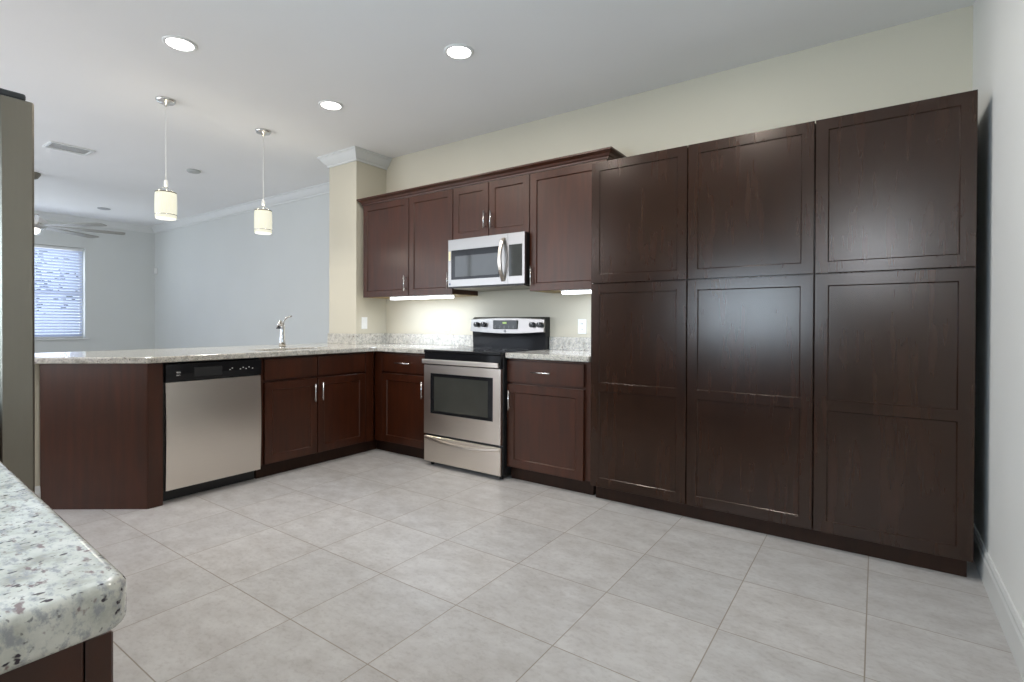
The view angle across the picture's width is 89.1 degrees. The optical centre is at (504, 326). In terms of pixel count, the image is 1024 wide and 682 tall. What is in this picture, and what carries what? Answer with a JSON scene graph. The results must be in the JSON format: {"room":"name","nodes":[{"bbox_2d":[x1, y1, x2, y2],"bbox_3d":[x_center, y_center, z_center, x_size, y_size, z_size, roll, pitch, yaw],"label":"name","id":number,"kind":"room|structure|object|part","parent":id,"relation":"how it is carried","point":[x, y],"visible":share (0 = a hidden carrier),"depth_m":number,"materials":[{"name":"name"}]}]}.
{"room":"kitchen","nodes":[
{"label":"kitchen","id":0,"kind":"room"},
{"bbox_2d":[35,364,39,485],"bbox_3d":[-2.163,0.654,4.105,0.140,0.874,2.392,0,0,36],"label":"wall","id":1,"kind":"structure","parent":0,"point":[37,366],"depth_m":3.11,"materials":[{"name":"beige paint"}]},
{"bbox_2d":[35,486,40,497],"bbox_3d":[-2.173,1.021,4.096,0.172,0.140,2.396,0,0,36],"label":"baseboard","id":2,"kind":"structure","parent":1,"relation":"attached to","point":[37,488],"depth_m":3.10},
{"bbox_2d":[328,333,354,343],"bbox_3d":[-1.617,0.121,5.169,0.424,0.102,0.020,0,0,36],"label":"backsplash","id":3,"kind":"structure","parent":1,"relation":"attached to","point":[337,338],"depth_m":5.15,"materials":[{"name":"stone"}]},
{"bbox_2d":[355,333,385,343],"bbox_3d":[-1.331,0.122,5.186,0.021,0.102,0.378,0,0,36],"label":"backsplash","id":4,"kind":"structure","parent":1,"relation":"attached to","point":[372,338],"depth_m":5.17,"materials":[{"name":"stone"}]},
{"bbox_2d":[34,220,154,352],"bbox_3d":[-7.867,-0.350,7.138,0.200,2.800,5.370,0,0,36],"label":"wall","id":5,"kind":"structure","parent":0,"point":[119,276],"depth_m":8.76,"materials":[{"name":"paint"}]},
{"bbox_2d":[35,252,82,338],"bbox_3d":[-7.411,-0.538,7.825,0.060,1.450,1.720,0,0,36],"label":"window","id":6,"kind":"structure","parent":5,"relation":"in","point":[82,252],"depth_m":8.49,"materials":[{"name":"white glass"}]},
{"bbox_2d":[34,244,82,337],"bbox_3d":[-7.342,-0.536,7.776,0.060,1.441,1.680,0,0,36],"label":"window blind","id":7,"kind":"object","parent":6,"relation":"attached to","point":[49,333],"visible":0.6,"depth_m":8.21,"materials":[{"name":"white plastic"}]},
{"bbox_3d":[-7.344,0.172,7.780,0.052,0.024,1.674,0,0,36],"label":"rail","id":8,"kind":"part","parent":7,"relation":"part of","materials":[{"name":"white plastic"}]},
{"bbox_2d":[35,338,88,339],"bbox_3d":[-7.307,0.201,7.747,0.070,0.025,1.810,0,0,36],"label":"trim","id":9,"kind":"structure","parent":5,"relation":"attached to","point":[43,338],"depth_m":8.18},
{"bbox_2d":[155,194,328,348],"bbox_3d":[-3.831,-0.339,7.692,6.120,2.800,0.230,0,0,36],"label":"wall","id":10,"kind":"structure","parent":0,"point":[220,282],"depth_m":7.47,"materials":[{"name":"paint"}]},
{"bbox_2d":[329,161,385,433],"bbox_3d":[-1.356,-0.316,5.528,0.423,2.800,0.868,0,0,36],"label":"wall column","id":11,"kind":"structure","parent":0,"point":[348,182],"depth_m":5.17,"materials":[{"name":"beige paint"}]},
{"bbox_2d":[361,317,366,328],"bbox_3d":[-1.377,-0.033,5.131,0.009,0.116,0.072,0,0,36],"label":"light switch","id":12,"kind":"object","parent":11,"relation":"attached to","point":[363,319],"visible":1,"depth_m":5.12,"materials":[{"name":"white plastic"}]},
{"bbox_2d":[0,0,974,225],"bbox_3d":[-3.943,-1.769,3.112,11.250,0.120,7.800,0,0,36],"label":"ceiling","id":13,"kind":"structure","parent":0,"point":[92,72],"depth_m":3.42,"materials":[{"name":"paint"}]},
{"bbox_2d":[42,141,94,155],"bbox_3d":[-4.203,-1.716,5.026,0.250,0.012,0.340,0,0,36],"label":"ceiling vent","id":14,"kind":"object","parent":13,"relation":"in","point":[54,145],"visible":1,"depth_m":5.02,"materials":[{"name":"white metal"}]},
{"bbox_2d":[34,172,124,237],"bbox_3d":[-5.321,-1.387,5.864,1.605,0.690,1.605,0,0,-19],"label":"ceiling fan","id":15,"kind":"object","parent":13,"relation":"hanging from","point":[40,223],"visible":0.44,"depth_m":5.89,"materials":[{"name":"metal"}]},
{"bbox_3d":[-5.004,-1.139,5.506,0.132,0.019,0.740,0,1,-41],"label":"blade","id":16,"kind":"part","parent":15,"relation":"part of","materials":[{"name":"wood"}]},
{"bbox_3d":[-5.292,-1.145,6.345,0.132,0.019,0.740,0,0,4],"label":"blade","id":17,"kind":"part","parent":15,"relation":"part of","materials":[{"name":"grey wood"}]},
{"bbox_3d":[-4.843,-1.140,5.836,0.740,0.019,0.132,0,0,4],"label":"blade","id":18,"kind":"part","parent":15,"relation":"part of","materials":[{"name":"grey wood"}]},
{"bbox_3d":[-4.962,-1.143,6.184,0.740,0.019,0.132,0,1,-41],"label":"blade","id":19,"kind":"part","parent":15,"relation":"part of","materials":[{"name":"grey wood"}]},
{"bbox_2d":[154,96,176,220],"bbox_3d":[-2.554,-1.259,3.927,0.147,0.900,0.147,0,0,36],"label":"pendant lamp","id":20,"kind":"object","parent":13,"relation":"hanging from","point":[165,202],"visible":1,"depth_m":3.88,"materials":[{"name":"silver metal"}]},
{"bbox_3d":[-2.555,-0.911,3.930,0.145,0.192,0.145,0,0,36],"label":"lamp shade","id":21,"kind":"part","parent":20,"relation":"part of","materials":[{"name":"white glass"}]},
{"bbox_3d":[-2.554,-1.367,3.927,0.004,0.595,0.004,0,0,36],"label":"cord","id":22,"kind":"part","parent":20,"relation":"part of","materials":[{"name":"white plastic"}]},
{"bbox_2d":[156,217,175,220],"bbox_3d":[-2.556,-0.815,3.930,0.131,0.011,0.131,0,0,36],"label":"diffuser","id":23,"kind":"object","parent":20,"relation":"attached to","point":[160,218],"depth_m":3.91,"materials":[{"name":"white glass"}]},
{"bbox_2d":[162,35,197,51],"bbox_3d":[-1.950,-1.698,3.129,0.184,0.008,0.184,0,0,36],"label":"recessed light","id":24,"kind":"object","parent":13,"relation":"in","point":[175,42],"visible":1,"depth_m":3.12,"materials":[{"name":"white plastic"}]},
{"bbox_2d":[186,169,200,173],"bbox_3d":[-3.435,-1.711,5.755,0.136,0.027,0.136,0,0,36],"label":"smoke detector","id":25,"kind":"object","parent":13,"relation":"attached to","point":[194,171],"visible":1,"depth_m":5.72,"materials":[{"name":"plastic"}]},
{"bbox_2d":[254,128,271,234],"bbox_3d":[-2.110,-1.262,4.556,0.147,0.900,0.147,0,0,36],"label":"pendant lamp","id":26,"kind":"object","parent":13,"relation":"hanging from","point":[262,218],"visible":1,"depth_m":4.51,"materials":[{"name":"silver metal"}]},
{"bbox_3d":[-2.111,-0.914,4.559,0.145,0.192,0.145,0,0,36],"label":"lamp shade","id":27,"kind":"part","parent":26,"relation":"part of","materials":[{"name":"beige glass"}]},
{"bbox_2d":[255,232,270,234],"bbox_3d":[-2.111,-0.817,4.559,0.131,0.011,0.131,0,0,36],"label":"diffuser","id":28,"kind":"object","parent":26,"relation":"attached to","point":[262,233],"depth_m":4.55,"materials":[{"name":"white glass"}]},
{"bbox_3d":[-2.110,-1.369,4.556,0.004,0.595,0.004,0,0,36],"label":"cord","id":29,"kind":"part","parent":26,"relation":"part of","materials":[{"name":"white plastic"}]},
{"bbox_2d":[318,100,342,110],"bbox_3d":[-1.333,-1.701,4.007,0.184,0.008,0.184,0,0,36],"label":"recessed light","id":30,"kind":"object","parent":13,"relation":"in","point":[332,105],"visible":1,"depth_m":4.00,"materials":[{"name":"white plastic"}]},
{"bbox_2d":[444,44,473,59],"bbox_3d":[-0.278,-1.692,3.210,0.184,0.008,0.184,0,0,36],"label":"recessed light","id":31,"kind":"object","parent":13,"relation":"in","point":[454,51],"visible":1,"depth_m":3.20,"materials":[{"name":"white plastic"}]},
{"bbox_2d":[53,434,1022,681],"bbox_3d":[-3.953,1.141,3.131,11.250,0.100,7.800,0,0,36],"label":"floor","id":32,"kind":"structure","parent":0,"point":[376,565],"depth_m":2.16,"materials":[{"name":"tile"}]},
{"bbox_2d":[0,88,34,492],"bbox_3d":[-1.996,0.210,1.496,0.910,1.797,0.906,0,0,36],"label":"refrigerator","id":33,"kind":"object","parent":32,"relation":"on","point":[17,271],"visible":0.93,"depth_m":1.52,"materials":[{"name":"metal"}]},
{"bbox_2d":[0,630,112,681],"bbox_3d":[-1.108,0.682,0.640,1.481,0.872,0.655,0,0,36],"label":"base cabinet","id":34,"kind":"object","parent":32,"relation":"on","point":[91,660],"visible":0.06,"depth_m":0.42,"materials":[{"name":"brown wood"}]},
{"bbox_2d":[0,461,126,674],"bbox_3d":[-1.090,0.207,0.648,1.524,0.075,0.699,0,0,36],"label":"countertop","id":35,"kind":"structure","parent":34,"relation":"on","point":[58,592],"depth_m":0.42,"materials":[{"name":"stone"}]},
{"bbox_3d":[-0.542,0.336,0.584,0.492,0.151,0.020,0,0,36],"label":"drawer","id":36,"kind":"part","parent":34,"relation":"part of","materials":[{"name":"brown wood"}]},
{"bbox_2d":[40,363,162,508],"bbox_3d":[-2.435,0.659,3.151,0.519,0.874,0.460,0,0,36],"label":"base cabinet","id":37,"kind":"object","parent":32,"relation":"on","point":[101,425],"visible":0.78,"depth_m":3.12,"materials":[{"name":"brown wood"}]},
{"bbox_2d":[163,358,261,500],"bbox_3d":[-2.106,0.660,3.583,0.522,0.870,0.617,0,0,36],"label":"dishwasher","id":38,"kind":"object","parent":32,"relation":"on","point":[212,408],"visible":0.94,"depth_m":3.40,"materials":[{"name":"metal"}]},
{"bbox_3d":[-1.905,0.284,3.439,0.034,0.112,0.608,0,0,36],"label":"control panel","id":39,"kind":"part","parent":38,"relation":"part of","materials":[{"name":"black plastic"}]},
{"bbox_2d":[254,351,375,478],"bbox_3d":[-1.599,0.655,4.282,0.533,0.874,1.106,0,0,36],"label":"base cabinet","id":40,"kind":"object","parent":32,"relation":"on","point":[315,409],"visible":0.9,"depth_m":4.05,"materials":[{"name":"brown wood"}]},
{"bbox_3d":[-1.594,0.310,3.901,0.020,0.151,0.430,0,0,36],"label":"false drawer","id":41,"kind":"part","parent":40,"relation":"part of","materials":[{"name":"brown wood"}]},
{"bbox_3d":[-1.595,0.696,3.903,0.020,0.588,0.430,0,0,36],"label":"door","id":42,"kind":"part","parent":40,"relation":"part of","materials":[{"name":"brown wood"}]},
{"bbox_3d":[-1.467,0.514,4.034,0.033,0.140,0.010,0,0,36],"label":"handle","id":43,"kind":"part","parent":40,"relation":"part of","materials":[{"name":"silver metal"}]},
{"bbox_3d":[-1.329,0.308,4.270,0.020,0.151,0.464,0,0,36],"label":"false drawer","id":44,"kind":"part","parent":40,"relation":"part of","materials":[{"name":"brown wood"}]},
{"bbox_3d":[-1.331,0.695,4.272,0.020,0.588,0.464,0,0,36],"label":"door","id":45,"kind":"part","parent":40,"relation":"part of","materials":[{"name":"brown wood"}]},
{"bbox_2d":[375,351,425,458],"bbox_3d":[-0.725,0.656,4.610,0.696,0.874,0.633,0,0,36],"label":"base cabinet","id":46,"kind":"object","parent":32,"relation":"on","point":[399,377],"visible":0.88,"depth_m":4.38,"materials":[{"name":"brown wood"}]},
{"bbox_2d":[35,333,472,363],"bbox_3d":[-1.740,0.147,4.009,1.654,0.140,2.811,0,0,36],"label":"countertop","id":47,"kind":"structure","parent":46,"relation":"on","point":[337,342],"depth_m":4.01,"materials":[{"name":"stone"}]},
{"bbox_2d":[276,315,291,347],"bbox_3d":[-1.806,0.043,4.214,0.095,0.269,0.165,0,0,14],"label":"faucet","id":48,"kind":"object","parent":47,"relation":"on","point":[280,325],"visible":0.97,"depth_m":4.24,"materials":[{"name":"silver metal"}]},
{"bbox_3d":[-1.807,-0.016,4.201,0.030,0.068,0.135,0,0,-11],"label":"spout","id":49,"kind":"part","parent":48,"relation":"part of","materials":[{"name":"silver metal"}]},
{"bbox_3d":[-0.828,0.310,4.346,0.546,0.151,0.020,0,0,36],"label":"drawer","id":50,"kind":"part","parent":46,"relation":"part of","materials":[{"name":"brown wood"}]},
{"bbox_3d":[-0.830,0.696,4.349,0.546,0.588,0.020,0,0,36],"label":"door","id":51,"kind":"part","parent":46,"relation":"part of","materials":[{"name":"brown wood"}]},
{"bbox_2d":[422,317,549,478],"bbox_3d":[-0.142,0.510,4.160,0.760,1.176,0.698,0,0,36],"label":"range","id":52,"kind":"object","parent":32,"relation":"on","point":[465,388],"visible":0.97,"depth_m":3.92,"materials":[{"name":"metal"}]},
{"bbox_3d":[-0.336,0.275,3.890,0.744,0.036,0.036,0,0,36],"label":"handle","id":53,"kind":"part","parent":52,"relation":"part of","materials":[{"name":"metal"}]},
{"bbox_3d":[-0.339,0.890,3.893,0.732,0.058,0.025,0,0,36],"label":"handle","id":54,"kind":"part","parent":52,"relation":"part of","materials":[{"name":"metal"}]},
{"bbox_3d":[-0.324,0.963,3.915,0.748,0.200,0.026,0,0,36],"label":"drawer","id":55,"kind":"part","parent":52,"relation":"part of","materials":[{"name":"metal"}]},
{"bbox_3d":[-0.322,0.573,3.912,0.748,0.540,0.026,0,0,36],"label":"oven door","id":56,"kind":"part","parent":52,"relation":"part of","materials":[{"name":"metal"}]},
{"bbox_3d":[-0.319,0.253,3.913,0.748,0.093,0.028,0,0,36],"label":"vent trim","id":57,"kind":"part","parent":52,"relation":"part of","materials":[{"name":"silver metal"}]},
{"bbox_2d":[424,347,543,355],"bbox_3d":[-0.150,0.195,4.148,0.756,0.021,0.621,0,0,36],"label":"cooktop","id":58,"kind":"object","parent":52,"relation":"in","point":[462,351],"depth_m":4.01,"materials":[{"name":"black glass"}]},
{"bbox_3d":[0.021,-0.008,4.376,0.750,0.138,0.062,0,0,36],"label":"control panel","id":59,"kind":"part","parent":52,"relation":"part of","materials":[{"name":"metal"}]},
{"bbox_3d":[0.283,-0.012,4.146,0.043,0.043,0.030,0,0,36],"label":"knob","id":60,"kind":"part","parent":52,"relation":"part of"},
{"bbox_2d":[507,358,595,494],"bbox_3d":[0.450,0.666,3.769,0.658,0.874,0.633,0,0,36],"label":"base cabinet","id":61,"kind":"object","parent":32,"relation":"on","point":[549,401],"visible":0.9,"depth_m":3.53,"materials":[{"name":"brown wood"}]},
{"bbox_3d":[0.036,0.524,3.696,0.010,0.140,0.033,0,0,36],"label":"handle","id":62,"kind":"part","parent":61,"relation":"part of","materials":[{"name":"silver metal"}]},
{"bbox_3d":[0.274,0.319,3.557,0.606,0.151,0.020,0,0,36],"label":"drawer","id":63,"kind":"part","parent":61,"relation":"part of","materials":[{"name":"brown wood"}]},
{"bbox_3d":[0.273,0.707,3.559,0.606,0.592,0.020,0,0,36],"label":"door","id":64,"kind":"part","parent":61,"relation":"part of","materials":[{"name":"brown wood"}]},
{"bbox_2d":[505,337,590,361],"bbox_3d":[0.458,0.157,3.773,0.656,0.140,0.636,0,0,36],"label":"countertop","id":65,"kind":"structure","parent":61,"relation":"on","point":[575,349],"depth_m":3.77,"materials":[{"name":"stone"}]},
{"bbox_2d":[590,145,687,516],"bbox_3d":[0.981,0.034,3.406,0.603,2.146,0.620,0,0,36],"label":"pantry cabinet","id":66,"kind":"object","parent":32,"relation":"on","point":[639,232],"visible":0.93,"depth_m":3.14,"materials":[{"name":"brown wood"}]},
{"bbox_3d":[0.804,0.377,3.166,0.599,1.286,0.020,0,0,36],"label":"door","id":67,"kind":"part","parent":66,"relation":"part of","materials":[{"name":"brown wood"}]},
{"bbox_3d":[0.808,-0.655,3.159,0.599,0.766,0.020,0,0,36],"label":"door","id":68,"kind":"part","parent":66,"relation":"part of","materials":[{"name":"brown wood"}]},
{"bbox_2d":[686,121,815,543],"bbox_3d":[1.482,0.038,3.048,0.628,2.146,0.620,0,0,36],"label":"pantry cabinet","id":69,"kind":"object","parent":32,"relation":"on","point":[751,281],"visible":0.91,"depth_m":2.78,"materials":[{"name":"brown wood"}]},
{"bbox_3d":[1.305,0.381,2.807,0.622,1.286,0.020,0,0,36],"label":"door","id":70,"kind":"part","parent":69,"relation":"part of","materials":[{"name":"brown wood"}]},
{"bbox_3d":[1.309,-0.651,2.800,0.622,0.766,0.020,0,0,36],"label":"door","id":71,"kind":"part","parent":69,"relation":"part of","materials":[{"name":"brown wood"}]},
{"bbox_2d":[813,89,977,576],"bbox_3d":[1.985,0.042,2.688,0.608,2.146,0.620,0,0,36],"label":"pantry cabinet","id":72,"kind":"object","parent":32,"relation":"on","point":[896,193],"visible":1,"depth_m":2.42,"materials":[{"name":"brown wood"}]},
{"bbox_3d":[1.808,0.385,2.447,0.604,1.286,0.020,0,0,36],"label":"door","id":73,"kind":"part","parent":72,"relation":"part of","materials":[{"name":"brown wood"}]},
{"bbox_3d":[1.812,-0.647,2.440,0.604,0.766,0.020,0,0,36],"label":"door","id":74,"kind":"part","parent":72,"relation":"part of","materials":[{"name":"brown wood"}]},
{"bbox_2d":[386,5,972,349],"bbox_3d":[0.761,-0.299,4.247,4.512,2.800,0.488,0,0,36],"label":"wall","id":75,"kind":"structure","parent":0,"point":[930,57],"depth_m":3.55,"materials":[{"name":"beige paint"}]},
{"bbox_2d":[34,146,391,233],"bbox_3d":[-5.168,-1.674,5.200,6.428,0.105,5.370,0,0,36],"label":"trim","id":76,"kind":"structure","parent":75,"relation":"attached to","point":[354,153],"depth_m":7.15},
{"bbox_2d":[363,189,477,298],"bbox_3d":[-0.807,-0.721,4.832,1.144,0.890,0.380,0,0,36],"label":"upper cabinet","id":77,"kind":"object","parent":75,"relation":"attached to","point":[405,240],"visible":0.85,"depth_m":4.67,"materials":[{"name":"brown wood"}]},
{"bbox_3d":[-1.106,-0.720,4.865,0.620,0.885,0.020,0,0,36],"label":"door","id":78,"kind":"part","parent":77,"relation":"part of","materials":[{"name":"brown wood"}]},
{"bbox_2d":[389,294,454,299],"bbox_3d":[-0.749,-0.261,4.675,0.755,0.028,0.070,0,0,36],"label":"light","id":79,"kind":"object","parent":77,"relation":"attached to","point":[449,295],"visible":0.97,"depth_m":4.62,"materials":[{"name":"white plastic"}]},
{"bbox_3d":[-0.639,-0.716,4.531,0.515,0.885,0.020,0,0,36],"label":"door","id":80,"kind":"part","parent":77,"relation":"part of","materials":[{"name":"brown wood"}]},
{"bbox_2d":[386,333,472,345],"bbox_3d":[-0.740,0.125,5.008,1.191,0.102,0.021,0,0,36],"label":"backsplash","id":81,"kind":"structure","parent":75,"relation":"attached to","point":[396,338],"depth_m":4.97,"materials":[{"name":"stone"}]},
{"bbox_2d":[356,146,626,205],"bbox_3d":[-0.240,-1.188,4.418,2.642,0.060,0.391,0,0,36],"label":"crown molding","id":82,"kind":"structure","parent":75,"relation":"attached to","point":[610,153],"depth_m":4.04,"materials":[{"name":"brown wood"}]},
{"bbox_2d":[453,174,529,239],"bbox_3d":[-0.028,-0.937,4.274,0.765,0.445,0.380,0,0,36],"label":"upper cabinet","id":83,"kind":"object","parent":75,"relation":"attached to","point":[502,206],"visible":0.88,"depth_m":4.12,"materials":[{"name":"brown wood"}]},
{"bbox_3d":[-0.271,-0.937,4.267,0.371,0.437,0.020,0,0,36],"label":"door","id":84,"kind":"part","parent":83,"relation":"part of","materials":[{"name":"brown wood"}]},
{"bbox_2d":[448,231,529,290],"bbox_3d":[-0.056,-0.510,4.240,0.758,0.404,0.458,0,0,36],"label":"microwave","id":85,"kind":"object","parent":83,"relation":"attached to","point":[498,262],"visible":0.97,"depth_m":4.08,"materials":[{"name":"metal"}]},
{"bbox_3d":[-0.212,-0.519,4.155,0.604,0.386,0.022,0,0,36],"label":"door","id":86,"kind":"part","parent":85,"relation":"part of","materials":[{"name":"metal"}]},
{"bbox_3d":[-0.021,-0.513,3.971,0.032,0.335,0.062,0,0,36],"label":"handle","id":87,"kind":"part","parent":85,"relation":"part of","materials":[{"name":"metal"}]},
{"bbox_3d":[0.097,-0.517,3.934,0.152,0.386,0.022,0,0,36],"label":"control panel","id":88,"kind":"part","parent":85,"relation":"part of","materials":[{"name":"metal"}]},
{"bbox_3d":[0.041,-0.934,4.044,0.382,0.437,0.020,0,0,36],"label":"door","id":89,"kind":"part","parent":83,"relation":"part of","materials":[{"name":"brown wood"}]},
{"bbox_2d":[530,159,608,292],"bbox_3d":[0.539,-0.710,3.868,0.627,0.890,0.380,0,0,36],"label":"upper cabinet","id":90,"kind":"object","parent":75,"relation":"attached to","point":[560,198],"visible":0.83,"depth_m":3.78,"materials":[{"name":"brown wood"}]},
{"bbox_2d":[561,289,590,293],"bbox_3d":[0.578,-0.250,3.724,0.360,0.028,0.070,0,0,36],"label":"light","id":91,"kind":"object","parent":90,"relation":"attached to","point":[580,291],"visible":0.58,"depth_m":3.73,"materials":[{"name":"white plastic"}]},
{"bbox_2d":[549,337,590,350],"bbox_3d":[0.637,0.137,4.022,0.656,0.102,0.021,0,0,36],"label":"backsplash","id":92,"kind":"structure","parent":75,"relation":"attached to","point":[555,343],"depth_m":4.09,"materials":[{"name":"stone"}]},
{"bbox_2d":[578,319,585,333],"bbox_3d":[0.608,0.001,4.052,0.072,0.116,0.008,0,0,36],"label":"wall outlet","id":93,"kind":"object","parent":75,"relation":"attached to","point":[581,322],"visible":1,"depth_m":4.05,"materials":[{"name":"white plastic"}]},
{"bbox_2d":[972,0,1023,623],"bbox_3d":[0.546,-0.272,-0.096,0.195,2.800,7.800,0,0,36],"label":"wall","id":94,"kind":"structure","parent":0,"point":[998,25],"depth_m":2.06,"materials":[{"name":"grey paint"}]},
{"bbox_2d":[973,524,1023,681],"bbox_3d":[0.357,1.058,-0.164,0.016,0.140,7.161,0,0,36],"label":"baseboard","id":95,"kind":"structure","parent":94,"relation":"attached to","point":[1012,626],"depth_m":1.95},
{"label":"outside","id":96,"kind":"structure","parent":0,"visible":0},
{"bbox_3d":[-23.266,1.273,14.251,32.700,0.050,50.000,0,0,36],"label":"ground","id":97,"kind":"structure","parent":96,"visible":0},
{"bbox_2d":[35,250,77,313],"bbox_3d":[-10.229,-0.748,10.200,2.748,4.151,3.260,0,0,36],"label":"tree","id":98,"kind":"object","parent":97,"relation":"on","point":[39,250],"visible":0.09,"depth_m":10.62,"materials":[{"name":"green plant"}]}
]}

